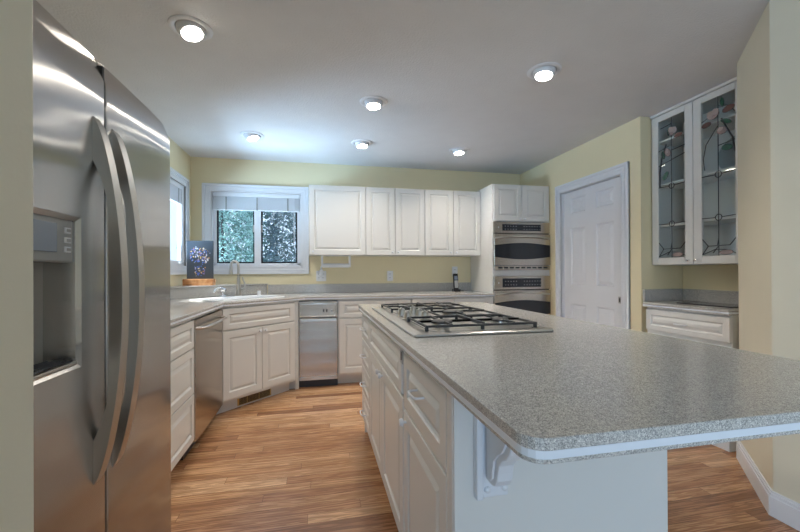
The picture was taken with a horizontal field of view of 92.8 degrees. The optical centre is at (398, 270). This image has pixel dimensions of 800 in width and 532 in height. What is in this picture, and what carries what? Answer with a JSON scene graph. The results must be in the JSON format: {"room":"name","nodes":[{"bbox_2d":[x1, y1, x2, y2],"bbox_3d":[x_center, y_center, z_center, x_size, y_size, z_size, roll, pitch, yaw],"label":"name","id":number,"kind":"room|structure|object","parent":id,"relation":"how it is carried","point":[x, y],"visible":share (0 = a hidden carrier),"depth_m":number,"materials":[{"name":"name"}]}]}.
{"room":"kitchen","nodes":[
{"label":"kitchen","id":0,"kind":"room"},
{"bbox_2d":[0,0,33,531],"bbox_3d":[-1.910,-0.053,-0.483,3.264,2.432,1.450,0,0,-12],"label":"wall","id":1,"kind":"structure","parent":0,"point":[16,16],"depth_m":0.43,"materials":[{"name":"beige paint"}]},
{"bbox_2d":[169,137,190,285],"bbox_3d":[-1.900,-0.045,2.261,0.060,2.432,3.913,0,0,-12],"label":"wall","id":2,"kind":"structure","parent":0,"point":[180,161],"depth_m":3.87,"materials":[{"name":"yellow paint"}]},
{"bbox_2d":[170,167,189,274],"bbox_3d":[-2.150,-0.466,3.504,0.092,1.007,1.141,0,0,-12],"label":"window","id":3,"kind":"structure","parent":2,"relation":"in","point":[176,267],"depth_m":3.93,"materials":[{"name":"white paint"}]},
{"bbox_2d":[170,179,182,204],"bbox_3d":[-2.155,-0.569,3.503,0.047,0.605,0.933,0,0,-12],"label":"window blind","id":4,"kind":"object","parent":3,"relation":"attached to","point":[176,190],"visible":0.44,"depth_m":3.77,"materials":[{"name":"white fabric"}]},
{"bbox_2d":[191,157,519,293],"bbox_3d":[-0.086,-0.046,4.729,4.637,2.432,0.160,0,0,-12],"label":"wall","id":5,"kind":"structure","parent":0,"point":[363,269],"depth_m":4.54,"materials":[{"name":"yellow paint"}]},
{"bbox_2d":[202,183,308,273],"bbox_3d":[-1.618,-0.466,4.387,1.144,1.007,0.174,0,0,-12],"label":"window","id":6,"kind":"structure","parent":5,"relation":"in","point":[210,217],"depth_m":4.35,"materials":[{"name":"white paint"}]},
{"bbox_2d":[213,193,299,247],"bbox_3d":[-1.609,-0.569,4.344,0.936,0.605,0.047,0,0,-12],"label":"window blind","id":7,"kind":"object","parent":6,"relation":"attached to","point":[225,201],"visible":1,"depth_m":4.33,"materials":[{"name":"white fabric"}]},
{"bbox_2d":[316,271,325,280],"bbox_3d":[-0.906,0.063,4.467,0.115,0.120,0.010,0,0,-12],"label":"wall outlet","id":8,"kind":"object","parent":5,"relation":"attached to","point":[318,277],"visible":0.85,"depth_m":4.46,"materials":[{"name":"white plastic"}]},
{"bbox_2d":[309,185,365,255],"bbox_3d":[-0.698,-0.554,4.336,0.616,0.765,0.354,0,0,-12],"label":"upper cabinet","id":9,"kind":"object","parent":5,"relation":"attached to","point":[336,213],"visible":1,"depth_m":4.19,"materials":[{"name":"white paint"}]},
{"bbox_2d":[321,256,350,267],"bbox_3d":[-0.713,-0.103,4.347,0.332,0.136,0.060,0,0,-12],"label":"paper towel holder","id":10,"kind":"object","parent":9,"relation":"attached to","point":[324,265],"visible":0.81,"depth_m":4.33,"materials":[{"name":"white plastic"}]},
{"bbox_2d":[268,282,470,293],"bbox_3d":[-0.282,0.205,4.594,2.459,0.102,0.019,0,0,-12],"label":"backsplash","id":11,"kind":"structure","parent":5,"relation":"attached to","point":[372,287],"depth_m":4.56,"materials":[{"name":"grey stone"}]},
{"bbox_2d":[387,271,392,280],"bbox_3d":[-0.101,0.064,4.638,0.072,0.120,0.010,0,0,-12],"label":"wall outlet","id":12,"kind":"object","parent":5,"relation":"attached to","point":[389,273],"visible":1,"depth_m":4.63,"materials":[{"name":"white plastic"}]},
{"bbox_2d":[365,187,424,256],"bbox_3d":[-0.060,-0.557,4.471,0.683,0.765,0.354,0,0,-12],"label":"upper cabinet","id":13,"kind":"object","parent":5,"relation":"attached to","point":[394,217],"visible":0.98,"depth_m":4.33,"materials":[{"name":"white paint"}]},
{"bbox_2d":[418,189,480,256],"bbox_3d":[0.614,-0.559,4.615,0.692,0.765,0.354,0,0,-12],"label":"upper cabinet","id":14,"kind":"object","parent":5,"relation":"attached to","point":[452,222],"visible":1,"depth_m":4.47,"materials":[{"name":"white paint"}]},
{"bbox_2d":[452,267,457,275],"bbox_3d":[0.714,0.008,4.812,0.072,0.120,0.010,0,0,-12],"label":"wall outlet","id":15,"kind":"object","parent":5,"relation":"attached to","point":[454,269],"visible":0.8,"depth_m":4.81,"materials":[{"name":"white plastic"}]},
{"bbox_2d":[36,0,768,173],"bbox_3d":[-0.232,-1.335,0.222,7.150,0.120,8.920,0,0,-12],"label":"ceiling","id":16,"kind":"structure","parent":0,"point":[296,74],"depth_m":2.40,"materials":[{"name":"paint"}]},
{"bbox_2d":[167,15,212,42],"bbox_3d":[-1.082,-1.255,1.986,0.210,0.083,0.210,0,0,-12],"label":"recessed light","id":17,"kind":"object","parent":16,"relation":"in","point":[191,29],"visible":0.99,"depth_m":1.95,"materials":[{"name":"white paint"}]},
{"bbox_2d":[240,131,263,141],"bbox_3d":[-1.358,-1.249,3.535,0.210,0.082,0.210,0,0,-12],"label":"recessed light","id":18,"kind":"object","parent":16,"relation":"in","point":[251,136],"visible":0.99,"depth_m":3.50,"materials":[{"name":"white paint"}]},
{"bbox_2d":[351,139,372,148],"bbox_3d":[-0.360,-1.251,3.768,0.210,0.062,0.210,0,0,-12],"label":"recessed light","id":19,"kind":"object","parent":16,"relation":"in","point":[360,143],"visible":1,"depth_m":3.73,"materials":[{"name":"white paint"}]},
{"bbox_2d":[360,96,386,110],"bbox_3d":[-0.186,-1.254,2.861,0.210,0.061,0.210,0,0,-12],"label":"recessed light","id":20,"kind":"object","parent":16,"relation":"in","point":[373,103],"visible":0.99,"depth_m":2.82,"materials":[{"name":"white paint"}]},
{"bbox_2d":[449,147,468,155],"bbox_3d":[0.637,-1.254,4.000,0.210,0.061,0.210,0,0,-12],"label":"recessed light","id":21,"kind":"object","parent":16,"relation":"in","point":[457,151],"visible":0.98,"depth_m":3.96,"materials":[{"name":"white paint"}]},
{"bbox_2d":[527,62,561,81],"bbox_3d":[0.930,-1.262,2.429,0.210,0.066,0.210,0,0,-12],"label":"recessed light","id":22,"kind":"object","parent":16,"relation":"in","point":[542,72],"visible":1,"depth_m":2.39,"materials":[{"name":"white paint"}]},
{"bbox_2d":[171,382,799,531],"bbox_3d":[-0.219,1.217,0.214,7.150,0.120,8.920,0,0,-12],"label":"floor","id":23,"kind":"structure","parent":0,"point":[303,459],"depth_m":2.13,"materials":[{"name":"brown wood"}]},
{"bbox_2d":[33,0,170,531],"bbox_3d":[-1.074,0.326,0.807,0.892,1.674,0.893,0,0,-12],"label":"refrigerator","id":24,"kind":"object","parent":23,"relation":"on","point":[102,342],"visible":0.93,"depth_m":0.87,"materials":[{"name":"grey metal"}]},
{"bbox_2d":[170,320,193,470],"bbox_3d":[-1.440,0.730,1.876,0.628,0.876,0.860,0,0,-12],"label":"base cabinet","id":25,"kind":"object","parent":23,"relation":"on","point":[182,334],"visible":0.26,"depth_m":2.14,"materials":[{"name":"white paint"}]},
{"bbox_2d":[179,309,226,460],"bbox_3d":[-1.579,0.737,2.646,0.637,0.868,0.688,0,0,-12],"label":"dishwasher","id":26,"kind":"object","parent":23,"relation":"on","point":[208,354],"visible":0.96,"depth_m":2.59,"materials":[{"name":"grey metal"}]},
{"bbox_2d":[217,301,294,413],"bbox_3d":[-1.569,0.736,3.661,1.117,0.876,1.259,0,0,-12],"label":"base cabinet","id":27,"kind":"object","parent":23,"relation":"on","point":[258,340],"visible":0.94,"depth_m":3.32,"materials":[{"name":"white paint"}]},
{"bbox_2d":[237,389,270,405],"bbox_3d":[-1.283,1.121,3.405,0.005,0.076,0.350,0,0,33],"label":"vent","id":28,"kind":"object","parent":27,"relation":"attached to","point":[261,394],"depth_m":3.38,"materials":[{"name":"brown"}]},
{"bbox_2d":[289,300,337,388],"bbox_3d":[-0.902,0.734,4.054,0.484,0.876,0.638,0,0,-12],"label":"trash compactor","id":29,"kind":"object","parent":23,"relation":"on","point":[316,321],"visible":0.96,"depth_m":3.81,"materials":[{"name":"grey metal"}]},
{"bbox_2d":[338,298,410,382],"bbox_3d":[-0.293,0.731,4.215,0.770,0.876,0.616,0,0,-12],"label":"base cabinet","id":30,"kind":"object","parent":23,"relation":"on","point":[350,337],"visible":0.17,"depth_m":3.89,"materials":[{"name":"white paint"}]},
{"bbox_2d":[411,297,492,303],"bbox_3d":[0.542,0.728,4.393,0.935,0.876,0.616,0,0,-12],"label":"base cabinet","id":31,"kind":"object","parent":23,"relation":"on","point":[489,300],"visible":0.04,"depth_m":4.13,"materials":[{"name":"white paint"}]},
{"bbox_2d":[170,282,493,326],"bbox_3d":[-0.358,0.213,3.013,3.266,0.151,3.079,0,0,-12],"label":"countertop","id":32,"kind":"structure","parent":31,"relation":"on","point":[182,309],"depth_m":4.08,"materials":[{"name":"grey stone"}]},
{"bbox_2d":[182,241,215,285],"bbox_3d":[-2.005,-0.077,3.833,0.285,0.450,0.090,0,0,-8],"label":"decorative board","id":33,"kind":"object","parent":32,"relation":"on","point":[200,254],"visible":0.99,"depth_m":3.83,"materials":[{"name":"grey wood"}]},
{"bbox_2d":[213,287,225,296],"bbox_3d":[-1.768,0.209,3.775,0.067,0.103,0.128,0,0,27],"label":"soap dispenser","id":34,"kind":"object","parent":32,"relation":"on","point":[222,290],"visible":1,"depth_m":3.78,"materials":[{"name":"silver metal"}]},
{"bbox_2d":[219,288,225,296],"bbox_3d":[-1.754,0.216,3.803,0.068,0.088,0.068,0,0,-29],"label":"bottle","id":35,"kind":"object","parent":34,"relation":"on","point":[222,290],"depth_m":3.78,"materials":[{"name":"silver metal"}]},
{"bbox_2d":[190,295,283,301],"bbox_3d":[-1.476,0.343,3.541,0.430,0.190,0.750,0,0,33],"label":"sink","id":36,"kind":"object","parent":32,"relation":"in","point":[248,297],"visible":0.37,"depth_m":3.57,"materials":[{"name":"white ceramic"}]},
{"bbox_2d":[229,260,245,295],"bbox_3d":[-1.637,0.075,3.862,0.166,0.370,0.069,0,0,-35],"label":"faucet","id":37,"kind":"object","parent":32,"relation":"on","point":[238,286],"visible":0.95,"depth_m":3.86,"materials":[{"name":"grey metal"}]},
{"bbox_2d":[452,274,463,291],"bbox_3d":[0.746,0.143,4.660,0.115,0.216,0.273,0,0,36],"label":"cordless phone","id":38,"kind":"object","parent":32,"relation":"on","point":[455,276],"visible":0.98,"depth_m":4.60,"materials":[{"name":"black plastic"}]},
{"bbox_2d":[471,184,548,292],"bbox_3d":[1.337,0.096,4.597,0.706,2.133,0.666,0,0,-12],"label":"tall cabinet","id":39,"kind":"object","parent":23,"relation":"on","point":[498,202],"visible":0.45,"depth_m":4.32,"materials":[{"name":"white paint"}]},
{"bbox_2d":[493,222,549,269],"bbox_3d":[1.351,-0.276,4.524,0.696,0.540,0.579,0,0,-12],"label":"oven","id":40,"kind":"object","parent":39,"relation":"in","point":[516,245],"visible":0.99,"depth_m":4.29,"materials":[{"name":"grey metal"}]},
{"bbox_2d":[493,276,550,314],"bbox_3d":[1.354,0.359,4.522,0.696,0.593,0.579,0,0,-12],"label":"oven","id":41,"kind":"object","parent":39,"relation":"in","point":[529,293],"visible":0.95,"depth_m":4.29,"materials":[{"name":"grey metal"}]},
{"bbox_2d":[359,314,667,531],"bbox_3d":[0.209,0.719,1.877,0.640,0.881,1.896,0,0,-12],"label":"kitchen island","id":42,"kind":"object","parent":23,"relation":"on","point":[421,436],"visible":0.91,"depth_m":0.99,"materials":[{"name":"white paint"}]},
{"bbox_2d":[473,415,521,500],"bbox_3d":[0.241,0.404,0.800,0.084,0.261,0.226,0,0,-12],"label":"corbel","id":43,"kind":"object","parent":42,"relation":"attached to","point":[494,461],"visible":0.57,"depth_m":0.88,"materials":[{"name":"white paint"}]},
{"bbox_2d":[358,302,799,463],"bbox_3d":[0.404,0.257,1.741,0.940,0.038,2.280,0,0,-12],"label":"island countertop","id":44,"kind":"structure","parent":42,"relation":"on","point":[579,390],"depth_m":0.77,"materials":[{"name":"grey stone"}]},
{"bbox_2d":[372,302,553,337],"bbox_3d":[0.216,0.213,1.942,0.560,0.052,1.089,0,0,-12],"label":"cooktop","id":45,"kind":"object","parent":44,"relation":"in","point":[438,319],"visible":0.99,"depth_m":1.61,"materials":[{"name":"grey metal"}]},
{"bbox_2d":[646,307,738,451],"bbox_3d":[2.251,0.720,2.777,0.498,0.866,0.638,0,0,-12],"label":"base cabinet","id":46,"kind":"object","parent":23,"relation":"on","point":[715,329],"visible":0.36,"depth_m":2.63,"materials":[{"name":"white paint"}]},
{"bbox_2d":[643,289,738,315],"bbox_3d":[2.256,0.219,2.825,0.478,0.133,0.728,0,0,-12],"label":"countertop","id":47,"kind":"structure","parent":46,"relation":"on","point":[654,298],"depth_m":2.98,"materials":[{"name":"grey stone"}]},
{"bbox_2d":[677,302,738,307],"bbox_3d":[2.303,0.245,2.759,0.250,0.007,0.400,0,0,-12],"label":"cutting board","id":48,"kind":"object","parent":47,"relation":"on","point":[692,303],"visible":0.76,"depth_m":2.73,"materials":[{"name":"stone"}]},
{"bbox_2d":[520,116,738,331],"bbox_3d":[2.151,-0.060,3.774,0.541,2.432,2.638,0,0,-12],"label":"wall","id":49,"kind":"structure","parent":0,"point":[630,141],"depth_m":3.21,"materials":[{"name":"yellow paint"}]},
{"bbox_2d":[555,161,629,328],"bbox_3d":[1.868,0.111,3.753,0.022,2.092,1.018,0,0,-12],"label":"trim","id":50,"kind":"structure","parent":49,"relation":"attached to","point":[622,169],"depth_m":3.34,"materials":[{"name":"white paint"}]},
{"bbox_2d":[564,177,620,327],"bbox_3d":[1.919,0.155,3.764,0.038,1.988,0.824,0,0,-12],"label":"door","id":51,"kind":"structure","parent":49,"relation":"in","point":[592,249],"depth_m":3.71,"materials":[{"name":"white paint"}]},
{"bbox_2d":[643,289,738,303],"bbox_3d":[2.292,0.201,2.833,0.405,0.096,0.727,0,0,-12],"label":"backsplash","id":52,"kind":"structure","parent":49,"relation":"attached to","point":[716,296],"depth_m":3.13,"materials":[{"name":"grey stone"}]},
{"bbox_2d":[650,77,737,264],"bbox_3d":[2.316,-0.662,2.842,0.341,1.233,0.720,0,0,-12],"label":"upper cabinet","id":53,"kind":"object","parent":49,"relation":"attached to","point":[694,140],"visible":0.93,"depth_m":2.88,"materials":[{"name":"white paint"}]},
{"bbox_2d":[660,113,734,146],"bbox_3d":[2.338,-1.053,2.848,0.273,0.018,0.684,0,0,-12],"label":"shelf","id":54,"kind":"object","parent":53,"relation":"attached to","point":[707,132],"depth_m":2.91,"materials":[{"name":"white paint"}]},
{"bbox_2d":[660,215,735,228],"bbox_3d":[2.341,-0.363,2.846,0.273,0.018,0.684,0,0,-12],"label":"shelf","id":55,"kind":"object","parent":53,"relation":"attached to","point":[727,221],"depth_m":2.86,"materials":[{"name":"white paint"}]},
{"bbox_2d":[661,166,735,188],"bbox_3d":[2.340,-0.698,2.847,0.273,0.018,0.684,0,0,-12],"label":"shelf","id":56,"kind":"object","parent":53,"relation":"attached to","point":[729,176],"depth_m":2.87,"materials":[{"name":"white paint"}]},
{"bbox_2d":[737,0,799,503],"bbox_3d":[2.924,-0.077,-0.541,1.305,2.432,6.125,0,0,-12],"label":"wall","id":57,"kind":"structure","parent":0,"point":[768,66],"depth_m":1.80,"materials":[{"name":"beige paint"}]},
{"bbox_2d":[736,441,799,530],"bbox_3d":[2.482,1.084,-0.568,0.451,0.115,5.864,0,0,-12],"label":"baseboard","id":58,"kind":"structure","parent":57,"relation":"attached to","point":[778,506],"depth_m":1.81,"materials":[{"name":"white paint"}]},
{"label":"outside","id":59,"kind":"structure","parent":0,"visible":0},
{"bbox_3d":[-2.989,1.633,4.470,14.000,0.100,14.000,0,0,-12],"label":"ground","id":60,"kind":"structure","parent":59,"visible":0},
{"bbox_2d":[176,208,263,261],"bbox_3d":[-2.852,-0.168,6.147,1.288,3.516,0.933,0,0,-5],"label":"tree","id":61,"kind":"object","parent":60,"relation":"on","point":[249,218],"visible":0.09,"depth_m":6.04,"materials":[{"name":"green plant"}]},
{"bbox_2d":[219,208,295,261],"bbox_3d":[-2.947,-0.716,9.183,4.033,5.258,2.941,0,0,-12],"label":"tree","id":62,"kind":"object","parent":60,"relation":"on","point":[264,212],"visible":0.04,"depth_m":8.16,"materials":[{"name":"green plant"}]},
{"bbox_2d":[263,210,295,261],"bbox_3d":[-1.646,-0.172,6.498,1.256,3.514,0.898,0,0,-19],"label":"tree","id":63,"kind":"object","parent":60,"relation":"on","point":[275,227],"visible":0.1,"depth_m":6.25,"materials":[{"name":"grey plant"}]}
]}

